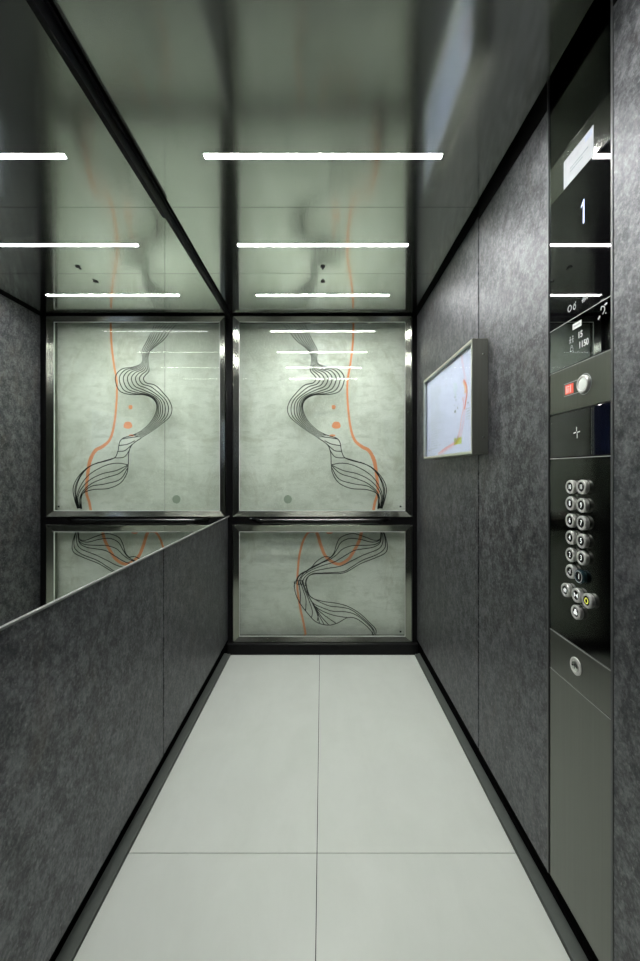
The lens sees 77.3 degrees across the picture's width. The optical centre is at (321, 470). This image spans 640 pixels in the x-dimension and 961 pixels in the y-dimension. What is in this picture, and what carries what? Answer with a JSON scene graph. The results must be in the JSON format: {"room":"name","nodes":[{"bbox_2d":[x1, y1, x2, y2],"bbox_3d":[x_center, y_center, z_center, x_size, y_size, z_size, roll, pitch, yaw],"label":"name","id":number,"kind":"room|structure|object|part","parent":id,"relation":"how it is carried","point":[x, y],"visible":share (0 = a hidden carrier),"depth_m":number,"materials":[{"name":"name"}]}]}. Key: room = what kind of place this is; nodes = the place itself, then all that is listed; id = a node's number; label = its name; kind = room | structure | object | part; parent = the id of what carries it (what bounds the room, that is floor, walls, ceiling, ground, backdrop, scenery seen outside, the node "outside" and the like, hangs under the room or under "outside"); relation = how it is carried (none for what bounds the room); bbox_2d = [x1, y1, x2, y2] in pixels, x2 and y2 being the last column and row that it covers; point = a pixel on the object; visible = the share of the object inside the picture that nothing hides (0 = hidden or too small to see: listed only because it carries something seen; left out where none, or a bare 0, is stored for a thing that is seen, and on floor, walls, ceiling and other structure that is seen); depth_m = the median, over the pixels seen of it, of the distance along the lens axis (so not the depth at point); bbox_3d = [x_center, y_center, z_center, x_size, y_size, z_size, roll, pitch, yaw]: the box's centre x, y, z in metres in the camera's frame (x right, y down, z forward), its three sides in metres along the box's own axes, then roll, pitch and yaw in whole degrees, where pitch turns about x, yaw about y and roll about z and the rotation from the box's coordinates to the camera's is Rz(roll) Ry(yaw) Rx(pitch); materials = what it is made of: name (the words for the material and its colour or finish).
{"room":"elevator interior","nodes":[
{"label":"elevator interior","id":0,"kind":"room"},
{"bbox_2d":[0,0,227,960],"bbox_3d":[-0.633,0.055,1.540,0.073,2.260,2.160,0,0,0],"label":"wall","id":1,"kind":"structure","parent":0,"point":[98,684],"depth_m":1.02,"materials":[{"name":"stone"}]},
{"bbox_2d":[0,0,164,626],"bbox_3d":[-0.596,-0.331,0.985,0.006,1.238,1.043,0,0,0],"label":"wall mirror","id":2,"kind":"object","parent":1,"relation":"attached to","point":[82,237],"visible":1,"depth_m":0.92,"materials":[{"name":"clear mirror"}]},
{"bbox_2d":[0,516,228,630],"bbox_3d":[-0.594,0.292,1.505,0.009,0.007,2.086,0,0,0],"label":"trim","id":3,"kind":"structure","parent":1,"relation":"attached to","point":[15,621],"depth_m":0.99,"materials":[{"name":"metal"}]},
{"bbox_2d":[29,0,229,318],"bbox_3d":[-0.589,-0.974,1.504,0.019,0.046,2.083,0,0,0],"label":"trim","id":4,"kind":"structure","parent":1,"relation":"attached to","point":[44,10],"depth_m":1.09,"materials":[{"name":"black paint"}]},
{"bbox_2d":[55,653,229,960],"bbox_3d":[-0.606,1.163,1.478,0.040,0.012,2.115,0,0,0],"label":"baseboard","id":5,"kind":"structure","parent":1,"relation":"attached to","point":[68,952],"depth_m":1.26,"materials":[{"name":"black metal"}]},
{"bbox_2d":[165,218,228,546],"bbox_3d":[-0.596,-0.336,2.027,0.006,1.248,1.036,0,0,0],"label":"wall mirror","id":6,"kind":"object","parent":1,"relation":"attached to","point":[196,324],"visible":1,"depth_m":1.83,"materials":[{"name":"clear mirror"}]},
{"bbox_2d":[52,653,591,960],"bbox_3d":[0.000,1.180,1.500,1.320,0.030,2.200,0,0,0],"label":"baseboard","id":7,"kind":"structure","parent":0,"point":[314,807],"depth_m":1.26,"materials":[{"name":"tile"}]},
{"bbox_2d":[240,324,403,633],"bbox_3d":[0.000,0.040,2.696,1.600,2.450,0.120,0,0,0],"label":"wall","id":8,"kind":"structure","parent":0,"point":[279,458],"depth_m":2.64,"materials":[{"name":"glass"}]},
{"bbox_2d":[249,517,390,523],"bbox_3d":[-0.013,0.315,2.542,0.903,0.034,0.114,0,0,0],"label":"handrail","id":9,"kind":"object","parent":8,"relation":"attached to","point":[260,521],"visible":0.98,"depth_m":2.48,"materials":[{"name":"metal"}]},
{"bbox_2d":[221,307,422,652],"bbox_3d":[0.000,0.055,2.578,1.290,2.260,0.044,0,0,0],"label":"trim","id":10,"kind":"structure","parent":8,"relation":"attached to","point":[232,520],"depth_m":2.56,"materials":[{"name":"black paint"}]},
{"bbox_2d":[233,316,411,516],"bbox_3d":[0.002,-0.344,2.572,1.140,1.278,0.054,0,0,0],"label":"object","id":11,"kind":"object","parent":8,"relation":"attached to","point":[237,320],"visible":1,"depth_m":2.56,"materials":[{"name":"metal"}]},
{"bbox_2d":[233,525,411,641],"bbox_3d":[0.002,0.721,2.572,1.140,0.748,0.054,0,0,0],"label":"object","id":12,"kind":"object","parent":8,"relation":"attached to","point":[407,529],"visible":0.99,"depth_m":2.56,"materials":[{"name":"metal"}]},
{"bbox_2d":[227,642,417,654],"bbox_3d":[0.003,1.132,2.558,1.206,0.074,0.064,0,0,0],"label":"baseboard","id":13,"kind":"structure","parent":8,"relation":"attached to","point":[233,648],"depth_m":2.53,"materials":[{"name":"black paint"}]},
{"bbox_2d":[284,324,378,633],"bbox_3d":[0.063,0.053,2.636,0.630,2.075,0.001,0,0,0],"label":"wall mural","id":14,"kind":"object","parent":8,"relation":"attached to","point":[287,499],"visible":0.92,"depth_m":2.64,"materials":[{"name":"orange paint"}]},
{"bbox_2d":[53,0,592,312],"bbox_3d":[0.000,-1.049,1.545,1.340,0.111,2.170,0,0,0],"label":"ceiling","id":15,"kind":"structure","parent":0,"point":[186,80],"depth_m":1.12,"materials":[{"name":"metal"}]},
{"bbox_2d":[256,294,388,295],"bbox_3d":[0.004,-0.997,2.271,0.755,0.007,0.025,0,0,0],"label":"recessed light","id":16,"kind":"object","parent":15,"relation":"in","point":[256,294],"visible":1,"depth_m":2.27,"materials":[{"name":"white plastic"}]},
{"bbox_2d":[257,295,387,295],"bbox_3d":[0.004,-0.998,2.271,0.750,0.003,0.021,0,0,0],"label":"diffuser","id":17,"kind":"object","parent":16,"relation":"attached to","point":[257,295],"depth_m":2.28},
{"bbox_2d":[203,153,442,159],"bbox_3d":[0.004,-0.997,1.266,0.755,0.007,0.025,0,0,0],"label":"recessed light","id":18,"kind":"object","parent":15,"relation":"in","point":[208,156],"visible":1,"depth_m":1.27,"materials":[{"name":"white plastic"}]},
{"bbox_2d":[204,154,441,157],"bbox_3d":[0.004,-0.998,1.266,0.750,0.003,0.021,0,0,0],"label":"diffuser","id":19,"kind":"object","parent":18,"relation":"attached to","point":[205,155],"depth_m":1.27,"materials":[{"name":"white plastic"}]},
{"bbox_2d":[237,244,408,246],"bbox_3d":[0.004,-0.997,1.766,0.755,0.007,0.025,0,0,0],"label":"recessed light","id":20,"kind":"object","parent":15,"relation":"in","point":[238,245],"visible":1,"depth_m":1.77,"materials":[{"name":"white plastic"}]},
{"bbox_2d":[238,244,407,245],"bbox_3d":[0.004,-0.998,1.766,0.750,0.003,0.021,0,0,0],"label":"diffuser","id":21,"kind":"object","parent":20,"relation":"attached to","point":[238,244],"depth_m":1.77,"materials":[{"name":"white plastic"}]},
{"bbox_2d":[417,0,639,960],"bbox_3d":[0.636,0.055,1.540,0.068,2.260,2.160,0,0,0],"label":"wall","id":22,"kind":"structure","parent":0,"point":[482,518],"depth_m":1.23,"materials":[{"name":"stone"}]},
{"bbox_2d":[424,339,487,458],"bbox_3d":[0.573,-0.270,1.795,0.058,0.418,0.690,0,0,0],"label":"display screen","id":23,"kind":"object","parent":22,"relation":"attached to","point":[456,393],"visible":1,"depth_m":1.64,"materials":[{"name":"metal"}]},
{"bbox_2d":[427,346,470,456],"bbox_3d":[0.560,-0.270,1.796,0.002,0.398,0.668,0,0,0],"label":"poster","id":24,"kind":"object","parent":23,"relation":"attached to","point":[448,387],"depth_m":1.73,"materials":[{"name":"white paper"}]},
{"bbox_2d":[415,653,587,960],"bbox_3d":[0.610,1.163,1.478,0.036,0.012,2.115,0,0,0],"label":"baseboard","id":25,"kind":"structure","parent":22,"relation":"attached to","point":[566,935],"depth_m":1.24,"materials":[{"name":"black metal"}]},
{"bbox_2d":[547,77,550,872],"bbox_3d":[0.613,0.009,1.067,0.021,2.127,0.007,0,0,0],"label":"trim","id":26,"kind":"structure","parent":22,"relation":"attached to","point":[548,80],"depth_m":1.06,"materials":[{"name":"black metal"}]},
{"bbox_2d":[550,0,610,960],"bbox_3d":[0.610,0.011,0.950,0.031,2.121,0.227,0,0,0],"label":"control panel","id":27,"kind":"object","parent":22,"relation":"attached to","point":[580,81],"visible":0.98,"depth_m":0.93,"materials":[{"name":"black metal"}]},
{"bbox_2d":[570,657,581,675],"bbox_3d":[0.603,0.466,0.952,0.003,0.041,0.041,0,0,0],"label":"switch","id":28,"kind":"object","parent":27,"relation":"attached to","point":[575,662],"depth_m":0.95,"materials":[{"name":"silver metal"}]},
{"bbox_2d":[570,147,587,171],"bbox_3d":[0.604,-0.731,0.941,0.001,0.010,0.066,0,0,0],"label":"print","id":29,"kind":"object","parent":27,"relation":"attached to","point":[582,155],"depth_m":0.94},
{"bbox_3d":[0.615,-0.923,0.950,0.020,0.252,0.227,0,0,0],"label":"plate","id":30,"kind":"part","parent":27,"relation":"part of","materials":[{"name":"black metal"}]},
{"bbox_3d":[0.615,-0.089,0.950,0.020,0.111,0.227,0,0,0],"label":"reader glass","id":31,"kind":"part","parent":27,"relation":"part of","materials":[{"name":"black glass"}]},
{"bbox_3d":[0.615,0.796,0.950,0.020,0.551,0.227,0,0,0],"label":"plate","id":32,"kind":"part","parent":27,"relation":"part of","materials":[{"name":"metal"}]},
{"bbox_3d":[0.615,0.469,0.950,0.020,0.101,0.227,0,0,0],"label":"key plate","id":33,"kind":"part","parent":27,"relation":"part of","materials":[{"name":"metal"}]},
{"bbox_3d":[0.615,-0.311,0.950,0.020,0.112,0.227,0,0,0],"label":"information plate","id":34,"kind":"part","parent":27,"relation":"part of","materials":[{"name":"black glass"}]},
{"bbox_3d":[0.615,-0.534,0.950,0.020,0.331,0.227,0,0,0],"label":"display glass","id":35,"kind":"part","parent":27,"relation":"part of","materials":[{"name":"black glass"}]},
{"bbox_3d":[0.615,0.193,0.950,0.020,0.449,0.227,0,0,0],"label":"button plate","id":36,"kind":"part","parent":27,"relation":"part of","materials":[{"name":"black metal"}]},
{"bbox_3d":[0.615,-0.200,0.950,0.020,0.109,0.227,0,0,0],"label":"alarm plate","id":37,"kind":"part","parent":27,"relation":"part of","materials":[{"name":"metal"}]},
{"bbox_2d":[611,0,613,960],"bbox_3d":[0.613,0.009,0.831,0.021,2.127,0.007,0,0,0],"label":"trim","id":38,"kind":"structure","parent":22,"relation":"attached to","point":[612,6],"depth_m":0.83,"materials":[{"name":"black metal"}]}
]}

